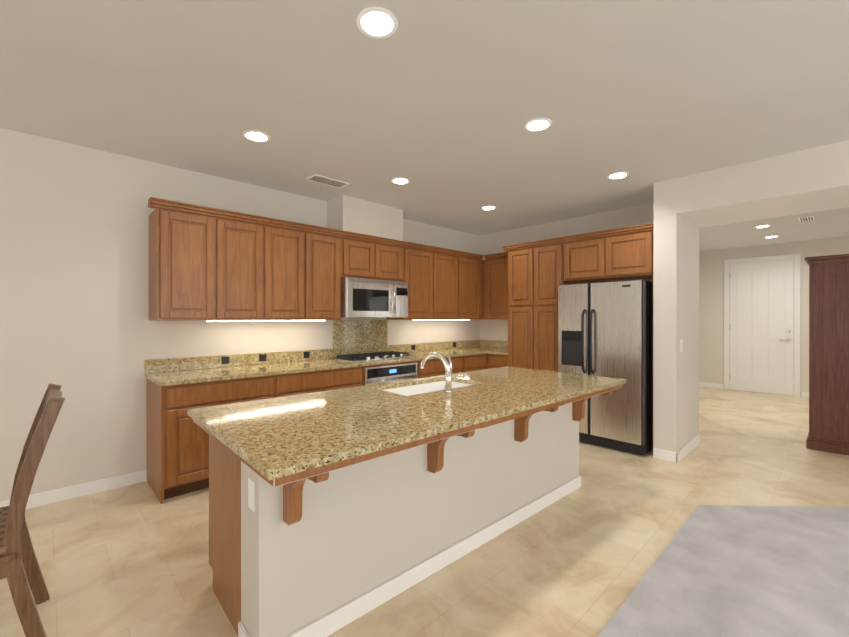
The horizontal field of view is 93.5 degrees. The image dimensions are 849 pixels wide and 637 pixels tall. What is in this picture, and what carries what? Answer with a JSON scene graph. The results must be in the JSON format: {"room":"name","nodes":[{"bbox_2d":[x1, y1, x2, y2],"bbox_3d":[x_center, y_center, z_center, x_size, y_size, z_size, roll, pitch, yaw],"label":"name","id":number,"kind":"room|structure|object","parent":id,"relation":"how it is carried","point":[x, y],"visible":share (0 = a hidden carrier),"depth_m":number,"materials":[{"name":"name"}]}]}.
{"room":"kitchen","nodes":[
{"label":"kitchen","id":0,"kind":"room"},
{"bbox_2d":[0,128,479,500],"bbox_3d":[-2.065,0.018,3.789,8.360,2.740,0.100,0,0,-44],"label":"wall","id":1,"kind":"structure","parent":0,"point":[83,330],"depth_m":3.19,"materials":[{"name":"paint"}]},
{"bbox_2d":[0,470,146,508],"bbox_3d":[-3.664,1.343,2.189,3.575,0.095,0.013,0,0,-44],"label":"baseboard","id":2,"kind":"structure","parent":1,"relation":"attached to","point":[59,494],"depth_m":3.12,"materials":[{"name":"white"}]},
{"bbox_2d":[148,201,227,320],"bbox_3d":[-2.065,-0.447,3.470,0.501,0.925,0.353,0,0,-44],"label":"upper cabinet","id":3,"kind":"object","parent":1,"relation":"attached to","point":[209,264],"depth_m":3.33,"materials":[{"name":"brown wood"}]},
{"bbox_2d":[228,213,271,320],"bbox_3d":[-1.783,-0.447,3.739,0.561,0.925,0.353,0,0,-44],"label":"upper cabinet","id":4,"kind":"object","parent":1,"relation":"attached to","point":[249,238],"depth_m":3.67,"materials":[{"name":"brown wood"}]},
{"bbox_2d":[272,221,311,320],"bbox_3d":[-1.480,-0.448,4.028,0.560,0.925,0.353,0,0,-44],"label":"upper cabinet","id":5,"kind":"object","parent":1,"relation":"attached to","point":[291,244],"depth_m":3.94,"materials":[{"name":"brown wood"}]},
{"bbox_2d":[145,320,480,371],"bbox_3d":[-0.734,0.242,4.971,4.556,0.448,0.019,0,0,-44],"label":"backsplash","id":6,"kind":"structure","parent":1,"relation":"attached to","point":[350,337],"depth_m":4.69,"materials":[{"name":"beige stone"}]},
{"bbox_2d":[312,229,343,320],"bbox_3d":[-1.199,-0.448,4.296,0.501,0.925,0.353,0,0,-44],"label":"upper cabinet","id":7,"kind":"object","parent":1,"relation":"attached to","point":[327,248],"depth_m":4.21,"materials":[{"name":"brown wood"}]},
{"bbox_2d":[344,233,379,276],"bbox_3d":[-0.832,-0.682,4.646,0.514,0.459,0.353,0,0,-44],"label":"upper cabinet","id":8,"kind":"object","parent":1,"relation":"attached to","point":[361,254],"depth_m":4.52,"materials":[{"name":"brown wood"}]},
{"bbox_2d":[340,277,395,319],"bbox_3d":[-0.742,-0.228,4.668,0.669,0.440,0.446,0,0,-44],"label":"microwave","id":9,"kind":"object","parent":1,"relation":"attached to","point":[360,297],"depth_m":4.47,"materials":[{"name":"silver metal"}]},
{"bbox_2d":[341,277,407,317],"bbox_3d":[-0.652,-0.229,4.727,0.880,0.440,0.486,0,0,-44],"label":"microwave","id":10,"kind":"object","parent":1,"relation":"attached to","point":[361,297],"depth_m":4.53,"materials":[{"name":"silver metal"}]},
{"bbox_2d":[380,241,403,280],"bbox_3d":[-0.563,-0.682,4.903,0.514,0.459,0.353,0,0,-44],"label":"upper cabinet","id":11,"kind":"object","parent":1,"relation":"attached to","point":[391,252],"depth_m":4.83,"materials":[{"name":"brown wood"}]},
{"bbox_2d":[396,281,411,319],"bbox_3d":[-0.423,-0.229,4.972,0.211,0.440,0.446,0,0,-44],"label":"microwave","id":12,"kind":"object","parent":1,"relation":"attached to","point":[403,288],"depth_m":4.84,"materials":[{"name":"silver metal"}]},
{"bbox_2d":[404,245,439,319],"bbox_3d":[-0.164,-0.450,5.284,0.589,0.925,0.353,0,0,-44],"label":"upper cabinet","id":13,"kind":"object","parent":1,"relation":"attached to","point":[421,265],"depth_m":5.19,"materials":[{"name":"brown wood"}]},
{"bbox_2d":[440,249,463,319],"bbox_3d":[0.181,-0.450,5.613,0.648,0.925,0.353,0,0,-44],"label":"upper cabinet","id":14,"kind":"object","parent":1,"relation":"attached to","point":[451,264],"depth_m":5.57,"materials":[{"name":"brown wood"}]},
{"bbox_2d":[464,253,483,319],"bbox_3d":[0.518,-0.451,5.934,0.567,0.925,0.353,0,0,-44],"label":"upper cabinet","id":15,"kind":"object","parent":1,"relation":"attached to","point":[473,266],"depth_m":5.89,"materials":[{"name":"brown wood"}]},
{"bbox_2d":[327,195,402,240],"bbox_3d":[-0.696,-1.159,4.793,0.870,0.390,0.335,0,0,-44],"label":"wall","id":16,"kind":"structure","parent":0,"point":[350,214],"depth_m":4.59,"materials":[{"name":"paint"}]},
{"bbox_2d":[0,387,848,636],"bbox_3d":[1.923,1.419,2.828,12.800,0.060,7.000,0,0,-44],"label":"floor","id":17,"kind":"structure","parent":0,"point":[131,560],"depth_m":2.43,"materials":[{"name":"tile"}]},
{"bbox_2d":[0,383,64,636],"bbox_3d":[-1.903,0.860,1.638,0.623,1.073,0.510,0,0,-44],"label":"dining chair","id":18,"kind":"object","parent":17,"relation":"on","point":[20,570],"visible":1,"depth_m":1.62,"materials":[{"name":"brown wood"}]},
{"bbox_2d":[146,372,284,503],"bbox_3d":[-1.825,0.946,3.516,0.943,0.885,0.620,0,0,-44],"label":"base cabinet","id":19,"kind":"object","parent":17,"relation":"on","point":[177,449],"depth_m":3.13,"materials":[{"name":"brown wood"}]},
{"bbox_2d":[145,348,496,387],"bbox_3d":[-0.523,0.484,4.750,4.556,0.035,0.631,0,0,-44],"label":"countertop","id":20,"kind":"structure","parent":19,"relation":"on","point":[158,378],"depth_m":3.89,"materials":[{"name":"beige stone"}]},
{"bbox_2d":[331,351,415,361],"bbox_3d":[-0.582,0.444,4.728,0.920,0.045,0.450,0,0,-44],"label":"cooktop","id":21,"kind":"object","parent":20,"relation":"in","point":[375,356],"depth_m":4.60,"materials":[{"name":"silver metal"}]},
{"bbox_2d":[285,364,364,395],"bbox_3d":[-1.226,0.945,4.087,1.022,0.885,0.620,0,0,-44],"label":"base cabinet","id":22,"kind":"object","parent":17,"relation":"on","point":[317,379],"depth_m":3.89,"materials":[{"name":"brown wood"}]},
{"bbox_2d":[365,360,424,384],"bbox_3d":[-0.569,0.944,4.714,0.950,0.885,0.620,0,0,-44],"label":"oven","id":23,"kind":"object","parent":17,"relation":"on","point":[400,370],"depth_m":4.50,"materials":[{"name":"silver metal"}]},
{"bbox_2d":[196,372,619,636],"bbox_3d":[0.161,0.962,2.591,2.623,0.854,1.109,0,0,-44],"label":"kitchen island","id":24,"kind":"object","parent":17,"relation":"on","point":[331,511],"depth_m":1.89,"materials":[{"name":"paint"}]},
{"bbox_2d":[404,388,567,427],"bbox_3d":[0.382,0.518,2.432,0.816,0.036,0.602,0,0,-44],"label":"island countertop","id":25,"kind":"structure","parent":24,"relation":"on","point":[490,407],"depth_m":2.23,"materials":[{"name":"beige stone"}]},
{"bbox_2d":[383,381,470,395],"bbox_3d":[0.034,0.601,2.818,0.780,0.201,0.440,0,0,-42],"label":"sink","id":26,"kind":"object","parent":25,"relation":"in","point":[407,389],"depth_m":3.03,"materials":[{"name":"white ceramic"}]},
{"bbox_2d":[420,352,452,391],"bbox_3d":[0.079,0.345,2.624,0.092,0.249,0.242,0,0,-42],"label":"faucet","id":27,"kind":"object","parent":25,"relation":"on","point":[448,366],"depth_m":2.56,"materials":[{"name":"silver metal"}]},
{"bbox_2d":[425,356,468,376],"bbox_3d":[0.042,0.943,5.297,0.893,0.885,0.620,0,0,-44],"label":"base cabinet","id":28,"kind":"object","parent":17,"relation":"on","point":[435,367],"depth_m":5.07,"materials":[{"name":"brown wood"}]},
{"bbox_2d":[469,352,488,370],"bbox_3d":[0.462,0.942,5.698,0.570,0.885,0.620,0,0,-44],"label":"base cabinet","id":29,"kind":"object","parent":17,"relation":"on","point":[479,360],"depth_m":5.56,"materials":[{"name":"brown wood"}]},
{"bbox_2d":[489,348,507,355],"bbox_3d":[1.253,0.482,5.731,0.631,0.035,0.403,0,0,-44],"label":"countertop","id":30,"kind":"structure","parent":29,"relation":"on","point":[500,351],"depth_m":5.60,"materials":[{"name":"beige stone"}]},
{"bbox_2d":[489,356,507,368],"bbox_3d":[1.245,0.942,5.750,0.618,0.885,0.435,0,0,-44],"label":"base cabinet","id":31,"kind":"object","parent":17,"relation":"on","point":[494,361],"depth_m":5.54,"materials":[{"name":"brown wood"}]},
{"bbox_2d":[502,237,573,371],"bbox_3d":[1.598,0.212,5.266,0.774,2.347,0.830,0,0,-44],"label":"pantry cabinet","id":32,"kind":"object","parent":17,"relation":"on","point":[535,274],"visible":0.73,"depth_m":4.99,"materials":[{"name":"brown wood"}]},
{"bbox_2d":[558,279,652,454],"bbox_3d":[2.132,0.497,4.553,0.933,1.780,0.910,0,0,-44],"label":"refrigerator","id":33,"kind":"object","parent":17,"relation":"on","point":[605,328],"visible":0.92,"depth_m":4.16,"materials":[{"name":"stainless steel"},{"name":"black plastic"}]},
{"bbox_2d":[597,505,848,636],"bbox_3d":[1.199,1.387,-0.201,7.368,0.012,3.413,0,0,-44],"label":"floor carpet","id":34,"kind":"object","parent":17,"relation":"on","point":[743,571],"visible":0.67,"depth_m":2.11,"materials":[{"name":"grey carpet"}]},
{"bbox_2d":[805,254,848,455],"bbox_3d":[4.766,0.367,4.004,0.690,2.040,1.350,0,0,-44],"label":"armoire","id":35,"kind":"object","parent":17,"relation":"on","point":[828,353],"visible":1,"depth_m":4.14,"materials":[{"name":"brown wood"}]},
{"bbox_2d":[0,0,848,251],"bbox_3d":[1.923,-1.391,2.823,12.800,0.080,7.000,0,0,-44],"label":"ceiling","id":36,"kind":"structure","parent":0,"point":[438,104],"depth_m":2.40,"materials":[{"name":"paint"}]},
{"bbox_2d":[243,130,269,141],"bbox_3d":[-1.243,-1.347,2.954,0.190,0.007,0.190,0,0,-44],"label":"recessed light","id":37,"kind":"object","parent":36,"relation":"in","point":[255,136],"visible":1,"depth_m":2.94,"materials":[{"name":"white"}]},
{"bbox_2d":[306,174,348,187],"bbox_3d":[-0.951,-1.347,3.924,0.380,0.009,0.180,0,0,-44],"label":"ceiling vent","id":38,"kind":"object","parent":36,"relation":"in","point":[326,181],"visible":1,"depth_m":3.91,"materials":[{"name":"white metal"}]},
{"bbox_2d":[356,7,397,38],"bbox_3d":[-0.216,-1.345,1.820,0.190,0.007,0.190,0,0,-44],"label":"recessed light","id":39,"kind":"object","parent":36,"relation":"in","point":[377,22],"visible":1,"depth_m":1.81,"materials":[{"name":"white"}]},
{"bbox_2d":[391,177,409,183],"bbox_3d":[-0.237,-1.348,3.914,0.190,0.007,0.190,0,0,-44],"label":"recessed light","id":40,"kind":"object","parent":36,"relation":"in","point":[399,180],"visible":1,"depth_m":3.89,"materials":[{"name":"white"}]},
{"bbox_2d":[481,205,495,209],"bbox_3d":[0.783,-1.350,4.873,0.190,0.007,0.190,0,0,-44],"label":"recessed light","id":41,"kind":"object","parent":36,"relation":"in","point":[490,207],"visible":0.96,"depth_m":4.84,"materials":[{"name":"white"}]},
{"bbox_2d":[524,118,551,131],"bbox_3d":[0.790,-1.347,2.779,0.190,0.007,0.190,0,0,-44],"label":"recessed light","id":42,"kind":"object","parent":36,"relation":"in","point":[537,124],"visible":1,"depth_m":2.77,"materials":[{"name":"white"}]},
{"bbox_2d":[607,172,628,178],"bbox_3d":[1.825,-1.348,3.766,0.190,0.007,0.190,0,0,-44],"label":"recessed light","id":43,"kind":"object","parent":36,"relation":"in","point":[617,175],"visible":1,"depth_m":3.75,"materials":[{"name":"white"}]},
{"bbox_2d":[754,225,770,227],"bbox_3d":[4.965,-1.351,5.864,0.190,0.007,0.190,0,0,-44],"label":"recessed light","id":44,"kind":"object","parent":36,"relation":"in","point":[762,226],"visible":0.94,"depth_m":5.85,"materials":[{"name":"white"}]},
{"bbox_2d":[798,216,814,221],"bbox_3d":[5.184,-1.350,5.416,0.300,0.009,0.150,0,0,-44],"label":"ceiling vent","id":45,"kind":"object","parent":36,"relation":"in","point":[808,218],"visible":1,"depth_m":5.37,"materials":[{"name":"white metal"}]},
{"bbox_2d":[480,203,653,340],"bbox_3d":[1.921,0.015,5.580,0.120,2.740,2.810,0,0,-44],"label":"wall","id":46,"kind":"structure","parent":0,"point":[494,329],"depth_m":5.64,"materials":[{"name":"paint"}]},
{"bbox_2d":[481,340,507,347],"bbox_3d":[1.264,0.407,6.162,0.020,0.115,1.012,0,0,-44],"label":"backsplash","id":47,"kind":"structure","parent":46,"relation":"attached to","point":[484,343],"depth_m":6.33,"materials":[{"name":"beige stone"}]},
{"bbox_2d":[484,253,507,318],"bbox_3d":[1.252,-0.451,5.932,0.353,0.925,0.704,0,0,-44],"label":"upper cabinet","id":48,"kind":"object","parent":46,"relation":"attached to","point":[495,268],"depth_m":5.88,"materials":[{"name":"brown wood"}]},
{"bbox_2d":[561,223,653,282],"bbox_3d":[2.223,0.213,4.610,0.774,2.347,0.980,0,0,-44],"label":"upper cabinet","id":49,"kind":"object","parent":46,"relation":"attached to","point":[622,253],"visible":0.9,"depth_m":4.33,"materials":[{"name":"brown wood"}]},
{"bbox_2d":[653,178,698,452],"bbox_3d":[2.681,0.017,4.226,0.890,2.740,0.200,0,0,-44],"label":"wall","id":50,"kind":"structure","parent":0,"point":[675,322],"depth_m":3.95,"materials":[{"name":"paint"}]},
{"bbox_2d":[680,339,682,351],"bbox_3d":[2.547,0.268,3.953,0.080,0.120,0.008,0,0,-44],"label":"switch plate","id":51,"kind":"object","parent":50,"relation":"attached to","point":[681,345],"visible":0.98,"depth_m":3.95,"materials":[{"name":"white plastic"}]},
{"bbox_2d":[674,434,699,462],"bbox_3d":[2.750,1.340,4.147,0.903,0.095,0.013,0,0,-44],"label":"baseboard","id":52,"kind":"structure","parent":50,"relation":"attached to","point":[693,443],"depth_m":4.05,"materials":[{"name":"white wood"}]},
{"bbox_2d":[676,140,848,227],"bbox_3d":[4.058,-1.181,2.780,0.890,0.340,3.790,0,0,-44],"label":"beam","id":53,"kind":"structure","parent":0,"point":[815,179],"depth_m":3.45,"materials":[{"name":"paint"}]},
{"bbox_2d":[699,237,848,396],"bbox_3d":[7.218,0.013,6.474,0.100,2.740,4.770,0,0,-44],"label":"wall","id":54,"kind":"structure","parent":0,"point":[711,316],"depth_m":7.84,"materials":[{"name":"paint"}]},
{"bbox_2d":[699,382,722,388],"bbox_3d":[5.703,1.334,7.982,0.013,0.095,0.440,0,0,-44],"label":"baseboard","id":55,"kind":"structure","parent":54,"relation":"attached to","point":[701,384],"depth_m":7.96,"materials":[{"name":"white wood"}]},
{"bbox_2d":[724,254,800,396],"bbox_3d":[6.221,0.120,7.396,0.064,2.525,1.090,0,0,-44],"label":"entry door","id":56,"kind":"structure","parent":54,"relation":"in","point":[762,327],"depth_m":7.37,"materials":[{"name":"white wood"}]},
{"bbox_2d":[802,392,808,397],"bbox_3d":[7.715,1.337,5.872,0.013,0.095,3.150,0,0,-44],"label":"baseboard","id":57,"kind":"structure","parent":54,"relation":"attached to","point":[804,394],"depth_m":6.97,"materials":[{"name":"white"}]}
]}

